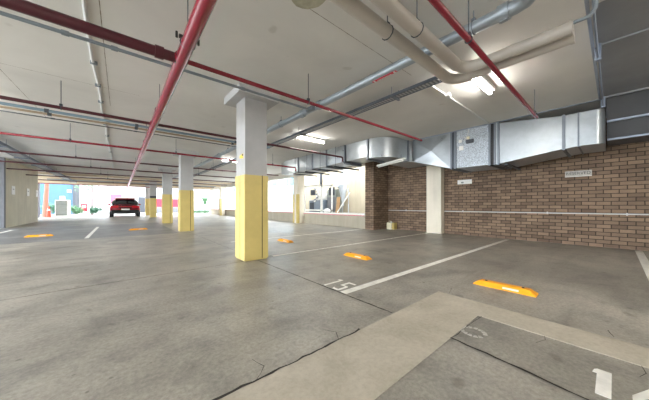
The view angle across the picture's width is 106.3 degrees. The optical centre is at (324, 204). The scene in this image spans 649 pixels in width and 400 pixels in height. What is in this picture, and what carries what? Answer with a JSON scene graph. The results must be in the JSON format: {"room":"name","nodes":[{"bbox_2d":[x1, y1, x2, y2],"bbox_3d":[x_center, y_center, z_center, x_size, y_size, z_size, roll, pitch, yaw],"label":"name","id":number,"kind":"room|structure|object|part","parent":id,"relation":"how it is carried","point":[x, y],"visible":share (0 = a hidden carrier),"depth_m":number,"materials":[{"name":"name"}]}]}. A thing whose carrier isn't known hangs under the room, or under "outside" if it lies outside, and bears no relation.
{"room":"parking garage","nodes":[
{"label":"parking garage","id":0,"kind":"room"},
{"bbox_2d":[0,157,5,227],"bbox_3d":[-15.664,-0.550,10.087,3.000,3.200,0.200,0,0,-40],"label":"wall","id":1,"kind":"structure","parent":0,"point":[2,164],"depth_m":10.96,"materials":[{"name":"grey paint"}]},
{"bbox_2d":[6,158,37,227],"bbox_3d":[-16.529,-0.550,13.213,0.300,3.200,5.700,0,0,-40],"label":"wall","id":2,"kind":"structure","parent":0,"point":[21,209],"depth_m":12.78,"materials":[{"name":"beige paint"}]},
{"bbox_2d":[11,186,14,194],"bbox_3d":[-15.217,-0.720,11.899,0.017,0.420,0.480,0,0,-40],"label":"notice","id":3,"kind":"object","parent":2,"relation":"attached to","point":[12,187],"visible":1,"depth_m":11.89,"materials":[{"name":"white paper"}]},
{"bbox_2d":[38,183,39,217],"bbox_3d":[-21.656,-0.550,18.177,6.171,3.200,0.278,0,0,43],"label":"trim","id":4,"kind":"structure","parent":0,"point":[38,183],"depth_m":20.13,"materials":[{"name":"white paint"}]},
{"bbox_2d":[38,179,211,189],"bbox_3d":[-19.149,-1.980,24.140,15.750,0.340,0.400,0,0,-40],"label":"trim","id":5,"kind":"structure","parent":0,"point":[44,180],"depth_m":22.80,"materials":[{"name":"white paint"}]},
{"bbox_2d":[38,172,231,186],"bbox_3d":[-15.899,-2.060,20.274,15.750,0.180,3.700,0,0,-40],"label":"trim","id":6,"kind":"structure","parent":0,"point":[43,173],"depth_m":19.37,"materials":[{"name":"white paint"}]},
{"bbox_2d":[0,0,408,139],"bbox_3d":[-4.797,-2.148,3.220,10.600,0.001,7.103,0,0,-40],"label":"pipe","id":7,"kind":"structure","parent":0,"point":[99,0],"depth_m":3.56,"materials":[{"name":"grey metal"}]},
{"bbox_2d":[210,209,364,228],"bbox_3d":[-5.747,0.770,19.697,0.250,0.560,23.650,0,0,-40],"label":"wall","id":8,"kind":"structure","parent":0,"point":[358,222],"depth_m":12.79,"materials":[{"name":"concrete"}]},
{"bbox_2d":[217,209,364,215],"bbox_3d":[-5.747,0.455,19.697,0.350,0.070,23.650,0,0,-40],"label":"trim","id":9,"kind":"structure","parent":8,"relation":"attached to","point":[217,209],"depth_m":12.78,"materials":[{"name":"white paint"}]},
{"bbox_2d":[0,0,604,183],"bbox_3d":[-7.067,-2.300,10.389,16.550,0.300,37.000,0,0,-40],"label":"ceiling","id":10,"kind":"structure","parent":0,"point":[275,44],"depth_m":4.04,"materials":[{"name":"paint"}]},
{"bbox_2d":[0,139,76,182],"bbox_3d":[-14.557,-2.020,12.585,0.430,0.260,22.000,0,0,-40],"label":"cable tray","id":11,"kind":"object","parent":10,"relation":"hanging from","point":[3,146],"visible":0.86,"depth_m":10.32,"materials":[{"name":"metal"}]},
{"bbox_2d":[50,179,215,186],"bbox_3d":[-15.519,-1.870,21.182,11.500,0.060,0.060,0,0,-40],"label":"conduit","id":12,"kind":"object","parent":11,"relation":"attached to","point":[50,179],"visible":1,"depth_m":19.52,"materials":[{"name":"metal"}]},
{"bbox_2d":[81,0,113,172],"bbox_3d":[-6.825,-2.125,7.653,0.080,0.050,22.500,0,0,-40],"label":"conduit","id":13,"kind":"object","parent":10,"relation":"attached to","point":[84,4],"visible":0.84,"depth_m":3.75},
{"bbox_2d":[0,160,234,177],"bbox_3d":[-9.716,-1.895,11.559,13.800,0.510,0.080,0,0,-40],"label":"pipe","id":14,"kind":"object","parent":10,"relation":"hanging from","point":[0,160],"visible":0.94,"depth_m":11.05,"materials":[{"name":"metal"}]},
{"bbox_2d":[0,105,235,144],"bbox_3d":[-5.999,-1.984,4.650,10.600,0.333,0.066,0,0,-40],"label":"conduit","id":15,"kind":"object","parent":10,"relation":"hanging from","point":[5,107],"visible":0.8,"depth_m":5.45,"materials":[{"name":"metal"}]},
{"bbox_2d":[0,110,235,146],"bbox_3d":[-6.199,-1.992,4.888,10.600,0.316,0.033,0,0,-40],"label":"conduit","id":16,"kind":"object","parent":10,"relation":"hanging from","point":[0,110],"visible":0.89,"depth_m":5.70,"materials":[{"name":"grey metal"}]},
{"bbox_2d":[6,168,234,182],"bbox_3d":[-11.582,-1.895,13.779,13.800,0.510,0.080,0,0,-40],"label":"pipe","id":17,"kind":"object","parent":10,"relation":"hanging from","point":[6,168],"visible":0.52,"depth_m":13.12,"materials":[{"name":"metal"}]},
{"bbox_2d":[41,183,203,189],"bbox_3d":[-18.210,-1.895,21.663,13.800,0.510,0.080,0,0,-40],"label":"pipe","id":18,"kind":"object","parent":10,"relation":"hanging from","point":[41,183],"visible":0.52,"depth_m":20.74,"materials":[{"name":"red metal"}]},
{"bbox_2d":[26,174,222,184],"bbox_3d":[-13.512,-1.895,16.075,13.800,0.510,0.080,0,0,-40],"label":"pipe","id":19,"kind":"object","parent":10,"relation":"hanging from","point":[26,174],"visible":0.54,"depth_m":15.57,"materials":[{"name":"metal"}]},
{"bbox_2d":[38,179,213,187],"bbox_3d":[-15.829,-1.895,18.831,13.800,0.510,0.080,0,0,-40],"label":"pipe","id":20,"kind":"object","parent":10,"relation":"hanging from","point":[38,179],"visible":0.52,"depth_m":18.24,"materials":[{"name":"red metal"}]},
{"bbox_2d":[0,101,269,148],"bbox_3d":[-5.832,-1.980,4.451,10.600,0.340,0.081,0,0,-40],"label":"conduit","id":21,"kind":"object","parent":10,"relation":"hanging from","point":[45,110],"visible":0.91,"depth_m":5.26,"materials":[{"name":"grey metal"}]},
{"bbox_2d":[0,150,278,175],"bbox_3d":[-7.914,-1.895,9.415,13.800,0.510,0.080,0,0,-40],"label":"pipe","id":22,"kind":"object","parent":10,"relation":"hanging from","point":[75,157],"visible":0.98,"depth_m":9.02,"materials":[{"name":"metal"}]},
{"bbox_2d":[0,123,296,170],"bbox_3d":[-6.234,-1.835,6.779,12.980,0.630,0.080,0,0,-40],"label":"pipe","id":23,"kind":"object","parent":10,"relation":"hanging from","point":[70,140],"visible":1,"depth_m":6.86,"materials":[{"name":"metal"}]},
{"bbox_2d":[0,11,314,112],"bbox_3d":[-3.988,-1.862,1.612,9.770,0.077,0.200,0,0,-40],"label":"conduit","id":24,"kind":"object","parent":10,"relation":"attached to","point":[62,32],"visible":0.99,"depth_m":2.94,"materials":[{"name":"grey metal"}]},
{"bbox_2d":[0,81,342,161],"bbox_3d":[-4.290,-1.835,4.428,12.930,0.630,0.080,0,0,-40],"label":"pipe","id":25,"kind":"object","parent":10,"relation":"hanging from","point":[60,106],"visible":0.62,"depth_m":4.68,"materials":[{"name":"metal"}]},
{"bbox_2d":[127,0,217,187],"bbox_3d":[-8.145,-1.877,10.528,0.224,0.546,32.600,0,0,-40],"label":"pipe","id":26,"kind":"object","parent":10,"relation":"hanging from","point":[201,11],"visible":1,"depth_m":2.68,"materials":[{"name":"red metal"}]},
{"bbox_2d":[197,169,221,172],"bbox_3d":[-7.016,-2.095,14.874,1.400,0.111,0.150,0,0,-40],"label":"fluorescent light","id":27,"kind":"object","parent":10,"relation":"attached to","point":[197,169],"visible":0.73,"depth_m":14.89,"materials":[{"name":"white paint"}]},
{"bbox_2d":[0,0,421,140],"bbox_3d":[-2.416,-1.882,2.175,12.900,0.535,0.134,0,0,-40],"label":"pipe","id":28,"kind":"object","parent":10,"relation":"hanging from","point":[25,7],"visible":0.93,"depth_m":2.45,"materials":[{"name":"metal"}]},
{"bbox_2d":[292,0,325,8],"bbox_3d":[-0.174,-2.148,2.474,0.392,0.003,0.405,0,0,-40],"label":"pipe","id":29,"kind":"object","parent":10,"relation":"hanging from","point":[304,4],"depth_m":2.59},
{"bbox_2d":[293,133,325,143],"bbox_3d":[-0.472,-2.095,7.703,1.210,0.111,0.150,0,0,-40],"label":"fluorescent light","id":30,"kind":"object","parent":10,"relation":"attached to","point":[309,138],"visible":0.65,"depth_m":7.72,"materials":[{"name":"white paint"}]},
{"bbox_2d":[193,76,441,176],"bbox_3d":[-4.020,-2.055,10.828,0.260,0.190,18.250,0,0,-40],"label":"cable tray","id":31,"kind":"object","parent":10,"relation":"hanging from","point":[434,80],"visible":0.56,"depth_m":5.02,"materials":[{"name":"metal"}]},
{"bbox_2d":[172,0,534,179],"bbox_3d":[-5.677,-2.010,11.166,0.479,0.280,23.599,0,0,-40],"label":"pipe","id":32,"kind":"object","parent":10,"relation":"hanging from","point":[505,11],"visible":0.89,"depth_m":3.26,"materials":[{"name":"grey metal"}]},
{"bbox_2d":[372,70,397,82],"bbox_3d":[0.890,-1.899,3.609,0.068,0.021,0.420,0,0,-40],"label":"label","id":33,"kind":"object","parent":32,"relation":"on","point":[395,71],"visible":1,"depth_m":3.58,"materials":[{"name":"red paint"}]},
{"bbox_2d":[281,109,605,176],"bbox_3d":[2.090,-1.580,8.886,11.024,1.140,2.516,0,0,34],"label":"air duct","id":34,"kind":"object","parent":10,"relation":"hanging from","point":[507,145],"visible":0.98,"depth_m":6.63,"materials":[{"name":"metal"}]},
{"bbox_2d":[376,158,405,167],"bbox_3d":[2.147,-1.436,7.990,0.076,0.227,1.491,0,0,-20],"label":"fluorescent light","id":35,"kind":"object","parent":34,"relation":"hanging from","point":[400,159],"visible":0.85,"depth_m":7.88,"materials":[{"name":"white paint"}]},
{"bbox_3d":[3.915,-1.720,6.975,0.030,0.300,0.120,0,0,-40],"label":"label plate","id":36,"kind":"part","parent":34,"relation":"part of","materials":[{"name":"white paint"}]},
{"bbox_2d":[330,0,575,83],"bbox_3d":[-0.101,-1.942,1.140,6.312,0.416,1.336,0,0,-40],"label":"drain pipe","id":37,"kind":"object","parent":10,"relation":"hanging from","point":[357,9],"visible":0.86,"depth_m":2.72,"materials":[{"name":"beige plastic"}]},
{"bbox_2d":[431,86,489,123],"bbox_3d":[3.058,-2.120,5.275,3.370,0.060,0.100,0,0,-40],"label":"trunking","id":38,"kind":"object","parent":10,"relation":"attached to","point":[448,94],"visible":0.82,"depth_m":5.00,"materials":[{"name":"white plastic"}]},
{"bbox_2d":[369,0,572,72],"bbox_3d":[-0.111,-1.942,0.988,6.102,0.416,1.116,0,0,-40],"label":"drain pipe","id":39,"kind":"object","parent":10,"relation":"hanging from","point":[393,9],"visible":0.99,"depth_m":2.62,"materials":[{"name":"beige plastic"}]},
{"bbox_3d":[0.956,-2.013,2.515,0.010,0.274,0.012,0,0,-40],"label":"hanger rod","id":40,"kind":"part","parent":39,"relation":"part of","materials":[{"name":"grey metal"}]},
{"bbox_2d":[573,0,598,24],"bbox_3d":[2.643,-2.002,2.451,0.036,0.260,0.188,0,0,-40],"label":"conduit","id":41,"kind":"object","parent":39,"relation":"attached to","point":[595,3],"visible":1,"depth_m":2.42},
{"bbox_2d":[428,0,538,118],"bbox_3d":[2.229,-1.895,3.114,4.820,0.510,0.080,0,0,-40],"label":"pipe","id":42,"kind":"object","parent":10,"relation":"hanging from","point":[438,5],"visible":1,"depth_m":2.55,"materials":[{"name":"red metal"}]},
{"bbox_3d":[1.463,-1.930,2.471,0.010,0.440,0.012,0,0,-40],"label":"hanger rod","id":43,"kind":"part","parent":42,"relation":"part of","materials":[{"name":"grey metal"}]},
{"bbox_2d":[472,76,494,94],"bbox_3d":[2.595,-2.095,4.101,1.250,0.111,0.150,0,0,-40],"label":"fluorescent light","id":44,"kind":"object","parent":10,"relation":"attached to","point":[482,82],"visible":0.56,"depth_m":4.22,"materials":[{"name":"white paint"}]},
{"bbox_2d":[268,210,364,213],"bbox_3d":[-5.058,0.540,20.276,1.450,0.220,23.650,0,0,-40],"label":"floor","id":45,"kind":"structure","parent":0,"point":[268,210],"depth_m":13.95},
{"bbox_2d":[309,188,326,211],"bbox_3d":[-0.341,-0.322,15.194,0.569,1.503,1.500,0,0,-40],"label":"machine","id":46,"kind":"object","parent":45,"relation":"on","point":[313,204],"visible":0.7,"depth_m":14.98,"materials":[{"name":"white paint"}]},
{"bbox_2d":[304,184,332,212],"bbox_3d":[-0.414,-0.390,14.518,0.050,1.640,2.640,0,0,-40],"label":"screen frame","id":47,"kind":"object","parent":45,"relation":"on","point":[320,185],"visible":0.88,"depth_m":14.26,"materials":[{"name":"white paint"}]},
{"bbox_3d":[-0.723,-0.390,14.886,0.050,1.640,1.680,0,0,-40],"label":"frame","id":48,"kind":"part","parent":47,"relation":"part of","materials":[{"name":"white paint"}]},
{"bbox_3d":[0.133,-0.360,13.868,0.050,1.580,0.940,0,0,-40],"label":"frame","id":49,"kind":"part","parent":47,"relation":"part of","materials":[{"name":"white paint"}]},
{"bbox_2d":[327,187,341,211],"bbox_3d":[0.568,-0.295,14.259,0.480,1.450,0.800,0,0,-40],"label":"cabinet","id":50,"kind":"object","parent":45,"relation":"on","point":[336,193],"visible":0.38,"depth_m":13.99,"materials":[{"name":"grey metal"}]},
{"bbox_3d":[0.399,-0.050,14.118,0.020,0.800,0.700,0,0,-40],"label":"door","id":51,"kind":"part","parent":50,"relation":"part of","materials":[{"name":"grey metal"}]},
{"bbox_3d":[0.418,-0.795,14.088,0.030,0.450,0.470,0,0,-40],"label":"dark panel","id":52,"kind":"part","parent":50,"relation":"part of","materials":[{"name":"grey metal"}]},
{"bbox_2d":[335,197,340,212],"bbox_3d":[0.752,-0.010,13.512,0.140,0.880,0.280,0,0,-40],"label":"wooden board","id":53,"kind":"object","parent":45,"relation":"on","point":[338,198],"visible":0.93,"depth_m":13.49,"materials":[{"name":"brown wood"}]},
{"bbox_2d":[338,170,348,212],"bbox_3d":[1.011,-0.960,13.483,0.440,2.780,0.541,0,0,-40],"label":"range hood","id":54,"kind":"object","parent":45,"relation":"on","point":[342,186],"visible":0.9,"depth_m":13.37,"materials":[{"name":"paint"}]},
{"bbox_2d":[0,214,648,399],"bbox_3d":[-6.933,1.150,10.502,16.900,0.201,37.000,0,0,-40],"label":"floor","id":55,"kind":"structure","parent":0,"point":[197,333],"depth_m":2.54,"materials":[{"name":"concrete"}]},
{"bbox_2d":[25,234,53,236],"bbox_3d":[-9.524,1.018,8.128,0.640,0.064,0.170,0,0,-37],"label":"wheel stop","id":56,"kind":"object","parent":55,"relation":"on","point":[41,235],"visible":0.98,"depth_m":8.09,"materials":[{"name":"yellow plastic"}]},
{"bbox_2d":[85,227,98,237],"bbox_3d":[-9.178,1.048,9.660,0.100,0.002,5.200,0,0,-40],"label":"parking line","id":57,"kind":"object","parent":55,"relation":"on","point":[96,228],"visible":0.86,"depth_m":8.94,"materials":[{"name":"paint"}]},
{"bbox_2d":[108,197,140,216],"bbox_3d":[-18.539,0.168,22.611,2.398,1.758,4.625,0,0,-40],"label":"car","id":58,"kind":"object","parent":55,"relation":"on","point":[120,205],"visible":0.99,"depth_m":21.05,"materials":[{"name":"red metal"}]},
{"bbox_3d":[-17.125,0.154,20.929,1.760,0.227,0.120,0,0,-40],"label":"tail panel","id":59,"kind":"part","parent":58,"relation":"part of","materials":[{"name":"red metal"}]},
{"bbox_3d":[-18.264,-0.268,22.284,1.892,0.783,3.180,0,0,-40],"label":"cabin glass","id":60,"kind":"part","parent":58,"relation":"part of","materials":[{"name":"black glass"}]},
{"bbox_2d":[129,228,146,229],"bbox_3d":[-7.906,1.018,10.337,0.640,0.064,0.170,0,0,-43],"label":"wheel stop","id":61,"kind":"object","parent":55,"relation":"on","point":[132,228],"visible":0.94,"depth_m":10.29,"materials":[{"name":"plastic"}]},
{"bbox_2d":[145,185,149,214],"bbox_3d":[-18.084,-0.550,24.917,0.428,3.200,0.428,0,0,-40],"label":"concrete column","id":62,"kind":"structure","parent":55,"relation":"on","point":[147,190],"depth_m":24.72,"materials":[{"name":"yellow paint"}]},
{"bbox_2d":[147,180,156,216],"bbox_3d":[-14.695,-0.550,20.862,0.800,3.200,0.800,0,0,-40],"label":"concrete column","id":63,"kind":"structure","parent":55,"relation":"on","point":[153,188],"depth_m":20.69,"materials":[{"name":"yellow paint"}]},
{"bbox_2d":[158,167,175,222],"bbox_3d":[-9.150,-0.550,14.157,0.800,3.200,0.800,0,0,-40],"label":"concrete column","id":64,"kind":"structure","parent":55,"relation":"on","point":[167,197],"depth_m":13.96,"materials":[{"name":"yellow paint"}]},
{"bbox_2d":[173,149,198,231],"bbox_3d":[-5.637,-0.550,9.899,0.800,3.200,0.800,0,0,-40],"label":"concrete column","id":65,"kind":"structure","parent":55,"relation":"on","point":[186,192],"depth_m":9.71,"materials":[{"name":"yellow paint"}]},
{"bbox_2d":[210,190,213,208],"bbox_3d":[-13.388,-0.370,28.982,0.400,2.840,0.400,0,0,-40],"label":"concrete column","id":66,"kind":"structure","parent":55,"relation":"on","point":[211,191],"depth_m":28.80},
{"bbox_2d":[219,187,224,215],"bbox_3d":[-10.242,-0.370,24.337,0.480,2.840,0.480,0,0,-40],"label":"concrete column","id":67,"kind":"structure","parent":55,"relation":"on","point":[221,189],"depth_m":24.18,"materials":[{"name":"yellow paint"}]},
{"bbox_2d":[224,83,278,260],"bbox_3d":[-1.448,-0.550,4.831,0.800,3.200,0.800,0,0,-40],"label":"concrete column","id":68,"kind":"structure","parent":55,"relation":"on","point":[251,179],"depth_m":4.65,"materials":[{"name":"yellow paint"}]},
{"bbox_2d":[277,238,292,242],"bbox_3d":[-1.131,1.018,7.018,0.170,0.064,0.640,0,0,-41],"label":"wheel stop","id":69,"kind":"object","parent":55,"relation":"on","point":[281,239],"visible":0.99,"depth_m":6.91,"materials":[{"name":"plastic"}]},
{"bbox_2d":[233,229,361,241],"bbox_3d":[-0.517,1.048,8.697,5.600,0.002,0.080,0,0,-40],"label":"parking line","id":70,"kind":"object","parent":55,"relation":"on","point":[358,229],"visible":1,"depth_m":8.79,"materials":[{"name":"paint"}]},
{"bbox_2d":[293,175,303,223],"bbox_3d":[-1.494,-0.370,14.055,0.480,2.840,0.480,0,0,-40],"label":"concrete column","id":71,"kind":"structure","parent":55,"relation":"on","point":[298,181],"depth_m":13.91,"materials":[{"name":"yellow paint"}]},
{"bbox_2d":[5,232,646,399],"bbox_3d":[-1.700,1.046,3.731,16.000,0.001,13.900,0,0,-40],"label":"joint","id":72,"kind":"object","parent":55,"relation":"in","point":[273,371],"depth_m":1.66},
{"bbox_2d":[324,279,355,289],"bbox_3d":[0.190,1.048,3.216,0.330,0.002,0.320,0,0,-40],"label":"painted number","id":73,"kind":"object","parent":55,"relation":"on","point":[338,279],"visible":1,"depth_m":3.21,"materials":[{"name":"paint"}]},
{"bbox_2d":[273,233,425,255],"bbox_3d":[1.426,1.048,7.084,6.500,0.002,0.090,0,0,-40],"label":"parking line","id":74,"kind":"object","parent":55,"relation":"on","point":[422,233],"visible":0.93,"depth_m":6.29,"materials":[{"name":"paint"}]},
{"bbox_2d":[344,252,370,260],"bbox_3d":[0.659,1.018,4.904,0.170,0.064,0.640,0,0,-39],"label":"wheel stop","id":75,"kind":"object","parent":55,"relation":"on","point":[350,254],"visible":1,"depth_m":4.82,"materials":[{"name":"plastic"}]},
{"bbox_2d":[387,221,396,229],"bbox_3d":[2.905,0.870,10.508,0.270,0.361,0.370,0,0,-40],"label":"jerrycan","id":76,"kind":"object","parent":55,"relation":"on","point":[391,225],"visible":0.99,"depth_m":10.40,"materials":[{"name":"beige plastic"}]},
{"bbox_3d":[3.000,0.905,10.418,0.240,0.290,0.110,0,0,-40],"label":"panel","id":77,"kind":"part","parent":76,"relation":"part of","materials":[{"name":"plastic"}]},
{"bbox_2d":[341,239,506,293],"bbox_3d":[2.887,1.048,5.144,6.960,0.002,0.100,0,0,-40],"label":"parking line","id":78,"kind":"object","parent":55,"relation":"on","point":[359,287],"visible":1,"depth_m":3.77,"materials":[{"name":"paint"}]},
{"bbox_2d":[219,291,648,399],"bbox_3d":[2.393,1.048,-1.013,3.560,0.003,7.370,0,0,-40],"label":"floor strip","id":79,"kind":"object","parent":55,"relation":"on","point":[363,364],"visible":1,"depth_m":1.74,"materials":[{"name":"concrete"}]},
{"bbox_2d":[461,326,487,337],"bbox_3d":[1.232,1.048,2.016,0.179,0.002,0.198,0,0,-40],"label":"worn marking","id":80,"kind":"object","parent":55,"relation":"on","point":[483,332],"visible":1,"depth_m":2.00,"materials":[{"name":"paint"}]},
{"bbox_2d":[473,279,537,296],"bbox_3d":[2.252,1.018,3.056,0.170,0.064,0.640,0,0,-41],"label":"wheel stop","id":81,"kind":"object","parent":55,"relation":"on","point":[483,282],"visible":1,"depth_m":2.99,"materials":[{"name":"yellow plastic"}]},
{"bbox_2d":[593,369,648,399],"bbox_3d":[1.717,1.048,1.353,0.310,0.002,0.313,0,0,-40],"label":"painted number","id":82,"kind":"object","parent":55,"relation":"on","point":[603,387],"visible":1,"depth_m":1.40,"materials":[{"name":"paint"}]},
{"bbox_2d":[635,250,648,279],"bbox_3d":[5.861,1.048,4.450,3.500,0.002,0.110,0,0,-40],"label":"parking line","id":83,"kind":"object","parent":55,"relation":"on","point":[644,261],"visible":1,"depth_m":4.51,"materials":[{"name":"paint"}]},
{"bbox_2d":[304,166,364,212],"bbox_3d":[0.760,-0.750,14.715,0.300,3.600,7.650,0,0,-40],"label":"wall","id":84,"kind":"structure","parent":0,"point":[354,179],"depth_m":13.77,"materials":[{"name":"white paint"}]},
{"bbox_2d":[365,161,387,229],"bbox_3d":[2.428,-0.550,10.826,1.350,3.200,0.450,0,0,-40],"label":"wall","id":85,"kind":"structure","parent":0,"point":[376,179],"depth_m":10.47,"materials":[{"name":"brown brick"}]},
{"bbox_2d":[212,163,364,189],"bbox_3d":[-5.574,-1.970,19.841,0.400,0.360,23.650,0,0,-40],"label":"trim","id":86,"kind":"structure","parent":85,"relation":"attached to","point":[270,177],"depth_m":16.75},
{"bbox_2d":[413,99,598,140],"bbox_3d":[4.270,-2.143,6.529,0.060,0.015,4.100,0,0,-40],"label":"trim","id":87,"kind":"structure","parent":0,"point":[597,99],"depth_m":5.94,"materials":[{"name":"metal"}]},
{"bbox_2d":[388,118,648,250],"bbox_3d":[6.996,-0.550,6.208,0.300,3.200,12.500,0,0,-40],"label":"wall","id":88,"kind":"structure","parent":0,"point":[618,182],"depth_m":6.84,"materials":[{"name":"brown brick"}]},
{"bbox_2d":[427,165,443,233],"bbox_3d":[4.164,-0.325,9.150,0.250,2.750,0.550,0,0,-40],"label":"column","id":89,"kind":"structure","parent":88,"relation":"attached to","point":[435,175],"depth_m":9.02,"materials":[{"name":"white paint"}]},
{"bbox_2d":[458,179,471,183],"bbox_3d":[4.881,-0.805,8.480,0.014,0.150,0.460,0,0,-40],"label":"wall sign","id":90,"kind":"object","parent":88,"relation":"attached to","point":[469,181],"visible":1,"depth_m":8.45,"materials":[{"name":"white paint"}]},
{"bbox_2d":[391,210,648,215],"bbox_3d":[6.840,0.217,6.129,0.040,0.066,12.380,0,0,-40],"label":"conduit","id":91,"kind":"object","parent":88,"relation":"attached to","point":[626,214],"visible":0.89,"depth_m":6.83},
{"bbox_2d":[565,170,591,176],"bbox_3d":[6.648,-0.823,6.378,0.014,0.155,0.490,0,0,-40],"label":"wall sign","id":92,"kind":"object","parent":88,"relation":"attached to","point":[581,172],"visible":1,"depth_m":6.37,"materials":[{"name":"paint"}]},
{"bbox_2d":[606,89,648,145],"bbox_3d":[8.316,-1.808,3.169,1.570,0.755,6.050,0,0,-40],"label":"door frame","id":93,"kind":"structure","parent":88,"relation":"attached to","point":[627,114],"depth_m":5.02,"materials":[{"name":"grey metal"}]},
{"bbox_2d":[584,0,605,107],"bbox_3d":[4.160,-2.085,3.700,3.930,0.230,0.090,0,0,-40],"label":"trim","id":94,"kind":"structure","parent":0,"point":[596,52],"depth_m":3.29,"materials":[{"name":"grey metal"}]},
{"bbox_2d":[595,0,648,117],"bbox_3d":[7.035,-2.320,2.083,5.650,0.260,6.135,0,0,-40],"label":"ceiling panel","id":95,"kind":"object","parent":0,"point":[624,63],"visible":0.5,"depth_m":3.36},
{"bbox_2d":[601,28,648,97],"bbox_3d":[6.691,-2.178,1.777,2.530,0.025,6.110,0,0,-40],"label":"trim","id":96,"kind":"structure","parent":0,"point":[646,29],"depth_m":3.23,"materials":[{"name":"metal"}]},
{"label":"outside","id":97,"kind":"structure","parent":0,"visible":0},
{"bbox_2d":[40,212,209,216],"bbox_3d":[-14.866,1.170,33.226,100.000,0.200,90.000,0,0,-40],"label":"ground","id":98,"kind":"structure","parent":97,"point":[141,213],"depth_m":27.41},
{"bbox_2d":[42,184,48,216],"bbox_3d":[-24.758,-1.755,21.688,1.401,5.685,1.706,0,0,21],"label":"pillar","id":99,"kind":"structure","parent":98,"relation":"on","point":[46,187],"depth_m":21.59,"materials":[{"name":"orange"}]},
{"bbox_2d":[40,202,54,215],"bbox_3d":[-26.216,0.392,23.321,1.434,1.378,1.245,0,0,-40],"label":"shrub","id":100,"kind":"object","parent":98,"relation":"on","point":[49,204],"visible":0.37,"depth_m":23.23,"materials":[{"name":"green plant"}]},
{"bbox_2d":[46,206,50,216],"bbox_3d":[-23.658,0.575,20.872,0.380,0.950,0.380,0,0,-40],"label":"traffic cone","id":101,"kind":"object","parent":98,"relation":"on","point":[48,214],"visible":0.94,"depth_m":20.81,"materials":[{"name":"orange plastic"}]},
{"bbox_2d":[40,183,78,214],"bbox_3d":[-38.553,-2.925,25.661,18.000,8.050,7.100,0,0,-40],"label":"building","id":102,"kind":"structure","parent":98,"relation":"on","point":[70,193],"depth_m":28.06,"materials":[{"name":"blue paint"}]},
{"bbox_2d":[55,200,69,216],"bbox_3d":[-23.454,0.300,21.802,0.850,1.500,0.840,0,0,-40],"label":"cabinet","id":103,"kind":"object","parent":98,"relation":"on","point":[62,207],"visible":0.98,"depth_m":21.51,"materials":[{"name":"grey metal"}]},
{"bbox_3d":[-23.226,0.280,21.477,0.680,1.300,0.030,0,0,-40],"label":"door","id":104,"kind":"part","parent":103,"relation":"part of","materials":[{"name":"white metal"}]},
{"bbox_2d":[70,205,83,215],"bbox_3d":[-23.813,0.533,23.414,0.955,1.097,1.304,0,0,-10],"label":"shrub","id":105,"kind":"object","parent":98,"relation":"on","point":[75,208],"visible":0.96,"depth_m":23.28,"materials":[{"name":"green plant"}]},
{"bbox_2d":[80,204,86,214],"bbox_3d":[-24.269,0.475,24.552,0.500,1.150,0.100,0,0,-40],"label":"sign","id":106,"kind":"object","parent":98,"relation":"on","point":[84,206],"visible":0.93,"depth_m":24.55,"materials":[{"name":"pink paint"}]},
{"bbox_2d":[74,185,107,214],"bbox_3d":[-23.746,-1.127,25.002,3.836,4.414,2.339,0,0,5],"label":"tree","id":107,"kind":"object","parent":98,"relation":"on","point":[91,187],"visible":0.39,"depth_m":24.92,"materials":[{"name":"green plant"}]},
{"bbox_2d":[89,206,102,214],"bbox_3d":[-23.076,0.575,24.574,1.093,1.013,0.884,0,0,-40],"label":"shrub","id":108,"kind":"object","parent":98,"relation":"on","point":[95,210],"visible":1,"depth_m":24.44,"materials":[{"name":"green plant"}]},
{"bbox_2d":[110,194,121,203],"bbox_3d":[-26.038,-0.150,30.432,1.100,2.400,0.100,0,0,-40],"label":"sign","id":109,"kind":"object","parent":98,"relation":"on","point":[112,196],"visible":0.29,"depth_m":30.22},
{"bbox_2d":[79,185,229,212],"bbox_3d":[-20.754,-2.925,40.231,28.000,8.050,0.500,0,0,-40],"label":"wall","id":110,"kind":"structure","parent":98,"relation":"on","point":[101,199],"depth_m":34.63,"materials":[{"name":"white paint"}]},
{"bbox_3d":[-26.213,-0.050,35.380,1.400,2.200,0.100,0,0,-40],"label":"grey door","id":111,"kind":"part","parent":110,"relation":"part of","materials":[{"name":"grey metal"}]},
{"bbox_2d":[157,199,177,212],"bbox_3d":[-20.855,0.120,32.503,3.300,1.860,0.200,0,0,-40],"label":"hoarding","id":112,"kind":"object","parent":98,"relation":"on","point":[159,201],"visible":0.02,"depth_m":32.36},
{"bbox_3d":[-20.823,-0.270,32.465,3.300,1.080,0.100,0,0,-40],"label":"panel","id":113,"kind":"part","parent":112,"relation":"part of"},
{"bbox_2d":[194,209,209,213],"bbox_3d":[-15.579,0.824,30.931,2.317,0.636,0.623,0,0,-40],"label":"hedge","id":114,"kind":"object","parent":98,"relation":"on","point":[200,210],"visible":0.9,"depth_m":30.81,"materials":[{"name":"green plant"}]},
{"bbox_2d":[199,198,209,212],"bbox_3d":[-15.596,0.075,31.899,1.621,2.010,1.800,0,0,-40],"label":"palm plant","id":115,"kind":"object","parent":98,"relation":"on","point":[203,199],"visible":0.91,"depth_m":31.66,"materials":[{"name":"green plant"}]},
{"bbox_2d":[230,178,292,210],"bbox_3d":[-7.421,-3.425,37.525,7.070,9.050,33.000,0,0,-40],"label":"building","id":116,"kind":"structure","parent":98,"relation":"on","point":[280,192],"depth_m":29.89,"materials":[{"name":"paint"}]},
{"bbox_3d":[-3.556,-2.950,27.449,0.020,1.480,1.680,0,0,-40],"label":"pane","id":117,"kind":"part","parent":116,"relation":"part of","materials":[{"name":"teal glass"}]}
]}

